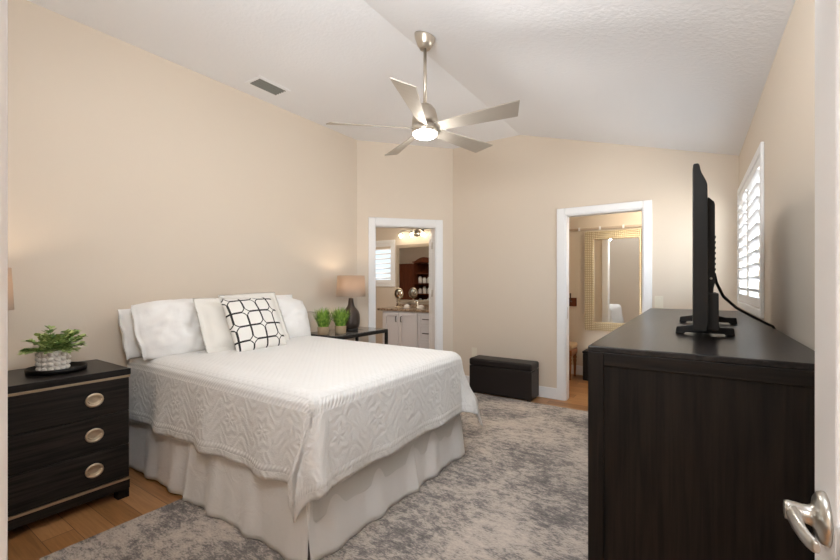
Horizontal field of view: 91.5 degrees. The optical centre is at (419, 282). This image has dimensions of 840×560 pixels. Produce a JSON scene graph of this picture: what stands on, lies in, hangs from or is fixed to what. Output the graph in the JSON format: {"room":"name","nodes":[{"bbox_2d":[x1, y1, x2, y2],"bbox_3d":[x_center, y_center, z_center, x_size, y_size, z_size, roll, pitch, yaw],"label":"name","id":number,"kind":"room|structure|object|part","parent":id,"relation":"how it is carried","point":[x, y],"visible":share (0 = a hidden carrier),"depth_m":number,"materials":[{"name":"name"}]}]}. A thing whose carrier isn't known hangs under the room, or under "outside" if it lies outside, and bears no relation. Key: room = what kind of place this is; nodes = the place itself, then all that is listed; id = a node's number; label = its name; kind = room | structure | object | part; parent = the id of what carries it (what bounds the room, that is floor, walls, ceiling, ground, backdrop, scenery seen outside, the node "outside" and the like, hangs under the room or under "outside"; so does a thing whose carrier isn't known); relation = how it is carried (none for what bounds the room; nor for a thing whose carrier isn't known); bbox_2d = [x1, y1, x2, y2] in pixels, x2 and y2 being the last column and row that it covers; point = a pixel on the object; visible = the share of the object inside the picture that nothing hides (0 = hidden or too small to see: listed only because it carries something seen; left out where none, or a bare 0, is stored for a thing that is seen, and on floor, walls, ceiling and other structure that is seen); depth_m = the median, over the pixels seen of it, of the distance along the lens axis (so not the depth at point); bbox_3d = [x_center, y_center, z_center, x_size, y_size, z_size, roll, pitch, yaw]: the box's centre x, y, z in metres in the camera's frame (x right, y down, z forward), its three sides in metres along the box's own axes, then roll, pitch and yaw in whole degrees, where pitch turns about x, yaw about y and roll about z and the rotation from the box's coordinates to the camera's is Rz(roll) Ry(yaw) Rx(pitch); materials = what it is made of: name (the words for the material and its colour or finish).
{"room":"bedroom","nodes":[
{"label":"bedroom","id":0,"kind":"room"},
{"bbox_2d":[8,0,356,370],"bbox_3d":[-1.845,-0.214,3.454,0.120,3.028,3.747,0,0,34],"label":"wall","id":1,"kind":"structure","parent":0,"point":[136,175],"depth_m":3.04,"materials":[{"name":"beige paint"}]},
{"bbox_2d":[8,374,587,559],"bbox_3d":[-1.107,1.330,3.204,8.600,0.060,8.500,0,0,34],"label":"floor","id":2,"kind":"structure","parent":0,"point":[36,540],"depth_m":2.29,"materials":[{"name":"brown wood"}]},
{"bbox_2d":[8,359,130,530],"bbox_3d":[-2.196,0.910,2.302,0.531,0.780,0.798,0,0,34],"label":"nightstand","id":3,"kind":"object","parent":2,"relation":"on","point":[68,433],"visible":1,"depth_m":2.24,"materials":[{"name":"brown wood"}]},
{"bbox_2d":[8,267,13,309],"bbox_3d":[-2.331,0.220,2.127,0.314,0.600,0.314,0,0,34],"label":"table lamp","id":4,"kind":"object","parent":3,"relation":"on","point":[10,283],"visible":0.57,"depth_m":2.19,"materials":[{"name":"beige fabric"}]},
{"bbox_2d":[24,362,87,375],"bbox_3d":[-2.134,0.505,2.405,0.280,0.028,0.280,0,0,34],"label":"serving tray","id":5,"kind":"object","parent":3,"relation":"on","point":[75,366],"visible":0.62,"depth_m":2.34,"materials":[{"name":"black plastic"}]},
{"bbox_2d":[17,325,86,370],"bbox_3d":[-2.130,0.382,2.381,0.286,0.258,0.324,0,0,34],"label":"potted plant","id":6,"kind":"object","parent":5,"relation":"on","point":[53,352],"visible":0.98,"depth_m":2.33,"materials":[{"name":"green plant"}]},
{"bbox_3d":[-2.130,0.451,2.375,0.161,0.120,0.158,0,0,34],"label":"pot","id":7,"kind":"part","parent":6,"relation":"part of","materials":[{"name":"white ceramic"}]},
{"bbox_3d":[-1.992,0.673,2.165,0.018,0.198,0.782,0,0,34],"label":"drawer","id":8,"kind":"part","parent":3,"relation":"part of","materials":[{"name":"brown wood"}]},
{"bbox_3d":[-1.992,0.874,2.165,0.018,0.198,0.782,0,0,34],"label":"drawer","id":9,"kind":"part","parent":3,"relation":"part of","materials":[{"name":"brown wood"}]},
{"bbox_3d":[-1.992,1.076,2.165,0.018,0.198,0.782,0,0,34],"label":"drawer","id":10,"kind":"part","parent":3,"relation":"part of","materials":[{"name":"brown wood"}]},
{"bbox_3d":[-1.992,1.218,2.165,0.018,0.053,0.790,0,0,34],"label":"rail","id":11,"kind":"part","parent":3,"relation":"part of","materials":[{"name":"brown wood"}]},
{"bbox_3d":[-1.861,0.673,2.339,0.007,0.080,0.088,0,0,34],"label":"drawer pull","id":12,"kind":"part","parent":3,"relation":"part of","materials":[{"name":"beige metal"}]},
{"bbox_3d":[-1.861,0.875,2.339,0.007,0.080,0.088,0,0,34],"label":"drawer pull","id":13,"kind":"part","parent":3,"relation":"part of","materials":[{"name":"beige metal"}]},
{"bbox_3d":[-1.861,1.076,2.339,0.007,0.080,0.088,0,0,34],"label":"drawer pull","id":14,"kind":"part","parent":3,"relation":"part of","materials":[{"name":"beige metal"}]},
{"bbox_3d":[-1.811,1.263,2.481,0.060,0.074,0.060,0,0,34],"label":"leg","id":15,"kind":"part","parent":3,"relation":"part of","materials":[{"name":"brown wood"}]},
{"bbox_2d":[129,354,464,559],"bbox_3d":[-0.874,0.914,2.986,1.976,0.772,1.561,0,0,34],"label":"bed","id":16,"kind":"object","parent":2,"relation":"on","point":[228,491],"visible":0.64,"depth_m":2.23,"materials":[{"name":"white fabric"}]},
{"bbox_2d":[127,335,482,522],"bbox_3d":[-0.822,0.794,2.970,2.026,0.591,1.644,0,0,34],"label":"bedspread","id":17,"kind":"object","parent":16,"relation":"on","point":[250,409],"visible":0.87,"depth_m":2.28,"materials":[{"name":"white fabric"}]},
{"bbox_2d":[118,309,141,359],"bbox_3d":[-1.867,0.340,3.056,0.146,0.367,0.644,0,0,34],"label":"pillow","id":18,"kind":"object","parent":17,"relation":"on","point":[125,320],"visible":0.16,"depth_m":2.81,"materials":[{"name":"white fabric"}]},
{"bbox_2d":[131,298,205,359],"bbox_3d":[-1.737,0.322,3.024,0.279,0.406,0.661,0,0,29],"label":"pillow","id":19,"kind":"object","parent":17,"relation":"on","point":[161,328],"visible":0.76,"depth_m":2.83,"materials":[{"name":"white fabric"}]},
{"bbox_2d":[193,298,246,352],"bbox_3d":[-1.449,0.319,3.181,0.222,0.410,0.543,0,0,34],"label":"pillow sham","id":20,"kind":"object","parent":17,"relation":"on","point":[215,331],"visible":0.37,"depth_m":3.02,"materials":[{"name":"white fabric"}]},
{"bbox_2d":[220,296,286,351],"bbox_3d":[-1.291,0.317,3.200,0.247,0.404,0.457,0,0,34],"label":"throw pillow","id":21,"kind":"object","parent":17,"relation":"on","point":[253,323],"visible":1,"depth_m":3.12,"materials":[{"name":"fabric"}]},
{"bbox_2d":[218,292,289,339],"bbox_3d":[-1.367,0.305,3.407,0.206,0.439,0.550,0,0,34],"label":"pillow sham","id":22,"kind":"object","parent":17,"relation":"on","point":[272,295],"visible":0.18,"depth_m":3.57,"materials":[{"name":"white fabric"}]},
{"bbox_2d":[276,295,291,297],"bbox_3d":[-1.398,0.313,3.771,0.150,0.390,0.607,0,0,34],"label":"pillow","id":23,"kind":"object","parent":17,"relation":"on","point":[289,296],"visible":0.03,"depth_m":3.95,"materials":[{"name":"white fabric"}]},
{"bbox_2d":[276,297,310,337],"bbox_3d":[-1.282,0.325,3.728,0.265,0.392,0.624,0,0,34],"label":"pillow","id":24,"kind":"object","parent":17,"relation":"on","point":[294,312],"visible":0.46,"depth_m":3.77,"materials":[{"name":"white fabric"}]},
{"bbox_3d":[-0.882,0.713,2.993,1.939,0.370,1.458,0,0,34],"label":"mattress","id":25,"kind":"part","parent":16,"relation":"part of","materials":[{"name":"white fabric"}]},
{"bbox_2d":[39,393,587,559],"bbox_3d":[0.185,1.294,2.843,2.230,0.012,3.735,0,0,34],"label":"area rug","id":26,"kind":"object","parent":2,"relation":"on","point":[518,490],"visible":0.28,"depth_m":2.25,"materials":[{"name":"grey carpet"}]},
{"bbox_2d":[311,326,387,343],"bbox_3d":[-0.786,0.912,4.438,0.475,0.776,0.810,0,0,34],"label":"side table","id":27,"kind":"object","parent":2,"relation":"on","point":[366,331],"visible":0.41,"depth_m":4.33,"materials":[{"name":"black metal"}]},
{"bbox_2d":[312,308,332,334],"bbox_3d":[-0.970,0.378,4.121,0.304,0.292,0.270,0,0,34],"label":"potted grass","id":28,"kind":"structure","parent":27,"relation":"on","point":[323,317],"depth_m":4.09,"materials":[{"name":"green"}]},
{"bbox_2d":[329,306,350,333],"bbox_3d":[-0.836,0.378,4.235,0.291,0.291,0.303,0,0,34],"label":"potted grass","id":29,"kind":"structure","parent":27,"relation":"on","point":[340,318],"depth_m":4.18,"materials":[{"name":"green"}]},
{"bbox_3d":[-0.786,0.527,4.438,0.471,0.006,0.806,0,0,34],"label":"glass","id":30,"kind":"part","parent":27,"relation":"part of","materials":[{"name":"grey"}]},
{"bbox_3d":[-0.786,0.547,4.438,0.475,0.035,0.810,0,0,34],"label":"frame","id":31,"kind":"part","parent":27,"relation":"part of","materials":[{"name":"black metal"}]},
{"bbox_2d":[336,275,365,330],"bbox_3d":[-0.752,0.224,4.457,0.314,0.600,0.314,0,0,34],"label":"table lamp","id":32,"kind":"object","parent":27,"relation":"on","point":[350,286],"visible":0.9,"depth_m":4.36,"materials":[{"name":"beige fabric"}]},
{"bbox_3d":[-0.752,0.037,4.457,0.314,0.228,0.314,0,0,34],"label":"lamp shade","id":33,"kind":"part","parent":32,"relation":"part of","materials":[{"name":"beige fabric"}]},
{"bbox_3d":[-0.383,0.932,4.639,0.028,0.735,0.028,0,0,34],"label":"leg","id":34,"kind":"part","parent":27,"relation":"part of","materials":[{"name":"black metal"}]},
{"bbox_2d":[383,311,428,348],"bbox_3d":[0.206,0.882,6.549,1.690,0.835,0.567,0,0,34],"label":"vanity cabinet","id":35,"kind":"object","parent":2,"relation":"on","point":[409,329],"visible":0.4,"depth_m":6.53,"materials":[{"name":"white paint"}]},
{"bbox_3d":[-0.470,0.828,6.710,0.308,0.685,0.020,0,0,34],"label":"door","id":36,"kind":"part","parent":35,"relation":"part of","materials":[{"name":"white paint"}]},
{"bbox_2d":[377,303,428,312],"bbox_3d":[0.195,0.417,6.570,1.830,0.094,0.545,0,0,34],"label":"countertop","id":37,"kind":"structure","parent":35,"relation":"on","point":[413,308],"depth_m":6.69,"materials":[{"name":"stone"}]},
{"bbox_2d":[394,288,403,307],"bbox_3d":[-0.365,0.256,7.000,0.149,0.335,0.149,0,0,-11],"label":"magnifying mirror","id":38,"kind":"object","parent":37,"relation":"on","point":[398,293],"visible":0.99,"depth_m":6.99,"materials":[{"name":"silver metal"}]},
{"bbox_2d":[395,289,401,297],"bbox_3d":[-0.365,0.185,7.000,0.162,0.162,0.012,0,0,34],"label":"mirror glass","id":39,"kind":"object","parent":38,"relation":"attached to","point":[398,292],"depth_m":7.00,"materials":[{"name":"silver"}]},
{"bbox_3d":[-0.189,0.828,6.522,0.356,0.685,0.020,0,0,34],"label":"door","id":40,"kind":"part","parent":35,"relation":"part of","materials":[{"name":"white paint"}]},
{"bbox_3d":[0.099,1.045,6.330,0.285,0.250,0.020,0,0,34],"label":"drawer","id":41,"kind":"part","parent":35,"relation":"part of","materials":[{"name":"white paint"}]},
{"bbox_3d":[0.099,0.787,6.330,0.285,0.245,0.020,0,0,34],"label":"drawer","id":42,"kind":"part","parent":35,"relation":"part of","materials":[{"name":"white paint"}]},
{"bbox_3d":[0.099,0.570,6.330,0.285,0.170,0.020,0,0,34],"label":"drawer","id":43,"kind":"part","parent":35,"relation":"part of","materials":[{"name":"white paint"}]},
{"bbox_2d":[469,355,538,401],"bbox_3d":[0.964,1.094,4.733,0.756,0.412,0.261,0,0,34],"label":"storage bench","id":44,"kind":"object","parent":2,"relation":"on","point":[507,377],"visible":0.98,"depth_m":4.60,"materials":[{"name":"black leather"}]},
{"bbox_3d":[0.964,0.929,4.733,0.756,0.082,0.261,0,0,34],"label":"lid","id":45,"kind":"part","parent":44,"relation":"part of","materials":[{"name":"black leather"}]},
{"bbox_2d":[569,341,577,379],"bbox_3d":[1.932,1.062,5.660,0.410,0.475,0.350,0,0,34],"label":"wooden stool","id":46,"kind":"object","parent":2,"relation":"on","point":[572,345],"visible":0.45,"depth_m":5.50,"materials":[{"name":"brown wood"}]},
{"bbox_3d":[1.996,1.140,5.449,0.052,0.320,0.051,0,0,34],"label":"leg","id":47,"kind":"part","parent":46,"relation":"part of","materials":[{"name":"brown wood"}]},
{"bbox_3d":[1.932,0.940,5.660,0.400,0.080,0.340,0,0,34],"label":"seat rail","id":48,"kind":"part","parent":46,"relation":"part of","materials":[{"name":"brown wood"}]},
{"bbox_2d":[569,341,577,349],"bbox_3d":[1.932,0.862,5.660,0.410,0.074,0.350,0,0,34],"label":"cushion","id":49,"kind":"object","parent":46,"relation":"on","point":[572,345],"depth_m":5.54,"materials":[{"name":"beige fabric"}]},
{"bbox_3d":[2.151,1.140,5.682,0.052,0.320,0.051,0,0,34],"label":"leg","id":50,"kind":"part","parent":46,"relation":"part of","materials":[{"name":"brown wood"}]},
{"bbox_2d":[582,349,587,380],"bbox_3d":[2.333,1.105,5.476,0.250,0.390,0.270,0,0,34],"label":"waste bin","id":51,"kind":"object","parent":2,"relation":"on","point":[585,352],"visible":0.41,"depth_m":5.42,"materials":[{"name":"black plastic"}]},
{"bbox_2d":[588,308,814,559],"bbox_3d":[1.515,0.758,2.257,0.630,1.084,2.463,0,0,34],"label":"dresser","id":52,"kind":"object","parent":2,"relation":"on","point":[698,442],"visible":1,"depth_m":1.25,"materials":[{"name":"brown wood"}]},
{"bbox_2d":[676,163,736,336],"bbox_3d":[1.313,-0.110,1.853,0.251,0.650,0.940,0,0,34],"label":"television","id":53,"kind":"object","parent":52,"relation":"on","point":[705,318],"visible":1,"depth_m":1.49,"materials":[{"name":"black plastic"}]},
{"bbox_2d":[715,273,775,328],"bbox_3d":[1.417,0.157,1.766,0.710,0.389,0.024,0,0,-33],"label":"cable","id":54,"kind":"object","parent":53,"relation":"hanging from","point":[724,297],"visible":0.72,"depth_m":1.69,"materials":[{"name":"black plastic"}]},
{"bbox_3d":[0.843,0.258,1.243,0.522,0.044,0.030,0,0,34],"label":"rail","id":55,"kind":"part","parent":52,"relation":"part of","materials":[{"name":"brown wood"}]},
{"bbox_2d":[317,326,329,334],"bbox_3d":[-0.977,0.484,4.139,0.120,0.078,0.120,0,0,34],"label":"pot","id":56,"kind":"object","parent":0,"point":[322,330],"depth_m":4.09,"materials":[{"name":"beige ceramic"}]},
{"bbox_2d":[335,325,345,333],"bbox_3d":[-0.821,0.484,4.227,0.120,0.078,0.120,0,0,34],"label":"pot","id":57,"kind":"object","parent":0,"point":[339,329],"depth_m":4.18,"materials":[{"name":"beige ceramic"}]},
{"bbox_2d":[376,227,431,343],"bbox_3d":[-0.669,0.000,7.553,4.500,2.600,0.120,0,0,34],"label":"wall","id":58,"kind":"structure","parent":0,"point":[385,297],"depth_m":7.40,"materials":[{"name":"beige paint"}]},
{"bbox_2d":[376,240,394,286],"bbox_3d":[-0.792,-0.347,7.598,0.885,0.845,0.111,0,0,34],"label":"window","id":59,"kind":"structure","parent":58,"relation":"in","point":[380,283],"depth_m":7.42,"materials":[{"name":"white paint"}]},
{"bbox_2d":[399,229,424,237],"bbox_3d":[-0.135,-0.845,7.038,0.564,0.130,0.142,0,0,34],"label":"vanity light","id":60,"kind":"object","parent":58,"relation":"attached to","point":[416,231],"visible":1,"depth_m":7.03,"materials":[{"name":"white glass"}]},
{"bbox_2d":[396,243,428,303],"bbox_3d":[0.268,-0.155,6.841,1.650,1.020,0.022,0,0,34],"label":"vanity mirror","id":61,"kind":"object","parent":58,"relation":"attached to","point":[412,260],"visible":0.43,"depth_m":7.09,"materials":[{"name":"beige mirror"}]},
{"bbox_2d":[357,140,452,350],"bbox_3d":[-0.186,-0.214,5.181,1.235,3.028,0.120,0,0,-15],"label":"wall","id":62,"kind":"structure","parent":0,"point":[416,182],"depth_m":5.12,"materials":[{"name":"beige paint"}]},
{"bbox_2d":[368,217,442,349],"bbox_3d":[-0.185,0.250,5.173,0.954,2.100,0.139,0,0,-15],"label":"trim","id":63,"kind":"structure","parent":62,"relation":"attached to","point":[436,226],"depth_m":5.19,"materials":[{"name":"white paint"}]},
{"bbox_2d":[429,230,432,348],"bbox_3d":[0.158,0.296,5.684,0.042,1.992,0.784,0,0,-2],"label":"door","id":64,"kind":"structure","parent":62,"relation":"in","point":[430,234],"depth_m":5.66,"materials":[{"name":"white paint"}]},
{"bbox_2d":[27,0,794,155],"bbox_3d":[0.044,-1.489,2.812,3.975,0.777,4.777,0,0,34],"label":"ceiling","id":65,"kind":"structure","parent":0,"point":[686,75],"depth_m":2.80,"materials":[{"name":"white paint"}]},
{"bbox_2d":[244,76,289,96],"bbox_3d":[-1.338,-1.721,3.602,0.205,0.012,0.325,0,0,34],"label":"ceiling vent","id":66,"kind":"object","parent":65,"relation":"in","point":[258,82],"visible":1,"depth_m":3.59,"materials":[{"name":"grey metal"}]},
{"bbox_2d":[326,31,519,154],"bbox_3d":[0.077,-1.342,2.756,1.239,0.716,1.281,0,0,34],"label":"ceiling fan","id":67,"kind":"object","parent":65,"relation":"hanging from","point":[426,125],"visible":1,"depth_m":2.71,"materials":[{"name":"silver metal"}]},
{"bbox_3d":[-0.333,-1.055,2.743,0.601,0.046,0.136,0,0,-7],"label":"fan blade","id":68,"kind":"part","parent":67,"relation":"part of","materials":[{"name":"silver metal"}]},
{"bbox_3d":[-0.123,-1.055,3.124,0.136,0.046,0.601,0,0,-25],"label":"fan blade","id":69,"kind":"part","parent":67,"relation":"part of","materials":[{"name":"silver metal"}]},
{"bbox_3d":[-0.035,-1.055,2.425,0.136,0.046,0.601,0,0,11],"label":"fan blade","id":70,"kind":"part","parent":67,"relation":"part of","materials":[{"name":"silver metal"}]},
{"bbox_3d":[0.304,-1.055,3.042,0.601,0.046,0.136,0,0,-43],"label":"fan blade","id":71,"kind":"part","parent":67,"relation":"part of","materials":[{"name":"silver metal"}]},
{"bbox_3d":[0.368,-1.055,2.622,0.606,0.046,0.145,0,0,34],"label":"fan blade","id":72,"kind":"part","parent":67,"relation":"part of","materials":[{"name":"silver metal"}]},
{"bbox_2d":[453,135,738,387],"bbox_3d":[1.687,-0.214,4.515,3.133,3.028,0.120,0,0,34],"label":"wall","id":73,"kind":"structure","parent":0,"point":[508,194],"depth_m":4.65,"materials":[{"name":"beige paint"}]},
{"bbox_2d":[472,347,476,356],"bbox_3d":[0.677,0.870,5.112,0.070,0.114,0.008,0,0,34],"label":"wall outlet","id":74,"kind":"object","parent":73,"relation":"attached to","point":[474,350],"visible":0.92,"depth_m":5.11,"materials":[{"name":"beige plastic"}]},
{"bbox_2d":[465,375,556,399],"bbox_3d":[1.643,1.238,4.463,2.908,0.125,0.016,0,0,34],"label":"baseboard","id":75,"kind":"structure","parent":73,"relation":"attached to","point":[545,392],"depth_m":4.60,"materials":[{"name":"white paint"}]},
{"bbox_2d":[557,200,651,400],"bbox_3d":[1.945,0.241,4.344,0.928,2.117,0.157,0,0,34],"label":"trim","id":76,"kind":"structure","parent":73,"relation":"attached to","point":[563,214],"depth_m":4.50,"materials":[{"name":"white paint"}]},
{"bbox_2d":[655,296,662,307],"bbox_3d":[2.338,0.190,4.002,0.072,0.116,0.010,0,0,34],"label":"light switch","id":77,"kind":"object","parent":73,"relation":"attached to","point":[658,299],"visible":1,"depth_m":4.00,"materials":[{"name":"beige plastic"}]},
{"bbox_2d":[569,211,758,365],"bbox_3d":[2.893,0.000,5.415,3.600,2.600,0.120,0,0,34],"label":"wall","id":78,"kind":"structure","parent":0,"point":[584,338],"depth_m":5.76,"materials":[{"name":"beige paint"}]},
{"bbox_2d":[569,293,576,305],"bbox_3d":[2.034,0.242,5.864,0.392,0.185,0.086,0,0,34],"label":"coat rack","id":79,"kind":"object","parent":78,"relation":"attached to","point":[572,301],"visible":0.38,"depth_m":5.79,"materials":[{"name":"brown wood"}]},
{"bbox_2d":[571,365,582,374],"bbox_3d":[2.814,1.235,5.386,3.500,0.130,0.016,0,0,34],"label":"baseboard","id":80,"kind":"structure","parent":78,"relation":"attached to","point":[579,369],"depth_m":5.76,"materials":[{"name":"white paint"}]},
{"bbox_2d":[569,224,641,230],"bbox_3d":[2.810,-0.746,5.380,3.300,0.048,0.030,0,0,34],"label":"wall rail","id":81,"kind":"object","parent":78,"relation":"attached to","point":[635,225],"visible":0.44,"depth_m":5.55,"materials":[{"name":"beige"}]},
{"bbox_2d":[585,228,641,331],"bbox_3d":[2.631,-0.022,5.490,0.790,1.365,0.044,0,0,34],"label":"wall mirror","id":82,"kind":"object","parent":78,"relation":"attached to","point":[613,258],"visible":0.7,"depth_m":5.51,"materials":[{"name":"gold metal"}]},
{"bbox_2d":[594,238,638,322],"bbox_3d":[2.638,-0.022,5.501,0.554,1.129,0.019,0,0,34],"label":"mirror glass","id":83,"kind":"object","parent":82,"relation":"attached to","point":[616,260],"depth_m":5.49,"materials":[{"name":"white"}]},
{"bbox_2d":[739,0,814,350],"bbox_3d":[1.614,0.082,1.692,0.120,2.436,4.657,0,0,34],"label":"wall","id":84,"kind":"structure","parent":0,"point":[784,115],"depth_m":1.73,"materials":[{"name":"beige paint"}]},
{"bbox_2d":[737,141,763,318],"bbox_3d":[2.428,-0.303,2.966,0.111,1.023,1.510,0,0,34],"label":"window","id":85,"kind":"structure","parent":84,"relation":"in","point":[750,193],"depth_m":2.80,"materials":[{"name":"white paint"}]},
{"bbox_3d":[2.602,-0.303,3.274,0.026,0.917,0.699,0,0,34],"label":"shutter panel","id":86,"kind":"part","parent":85,"relation":"part of","materials":[{"name":"white paint"}]},
{"bbox_3d":[2.210,-0.303,2.688,0.026,0.917,0.699,0,0,34],"label":"shutter panel","id":87,"kind":"part","parent":85,"relation":"part of","materials":[{"name":"white paint"}]},
{"bbox_3d":[-1.249,-0.214,0.876,3.735,3.028,0.120,0,0,34],"label":"wall","id":88,"kind":"structure","parent":0,"visible":0},
{"bbox_2d":[0,0,7,559],"bbox_3d":[-0.140,0.235,0.141,0.951,2.130,0.150,0,0,34],"label":"trim","id":89,"kind":"structure","parent":88,"relation":"attached to","point":[3,3],"depth_m":0.41,"materials":[{"name":"white paint"}]},
{"bbox_2d":[783,0,839,559],"bbox_3d":[0.375,0.281,0.302,0.077,2.022,0.722,0,0,34],"label":"door","id":90,"kind":"structure","parent":88,"relation":"in","point":[823,513],"depth_m":0.54,"materials":[{"name":"white paint"}]},
{"bbox_3d":[0.514,0.315,0.542,0.042,0.068,0.106,0,0,34],"label":"handle","id":91,"kind":"part","parent":90,"relation":"part of","materials":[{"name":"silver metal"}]}
]}

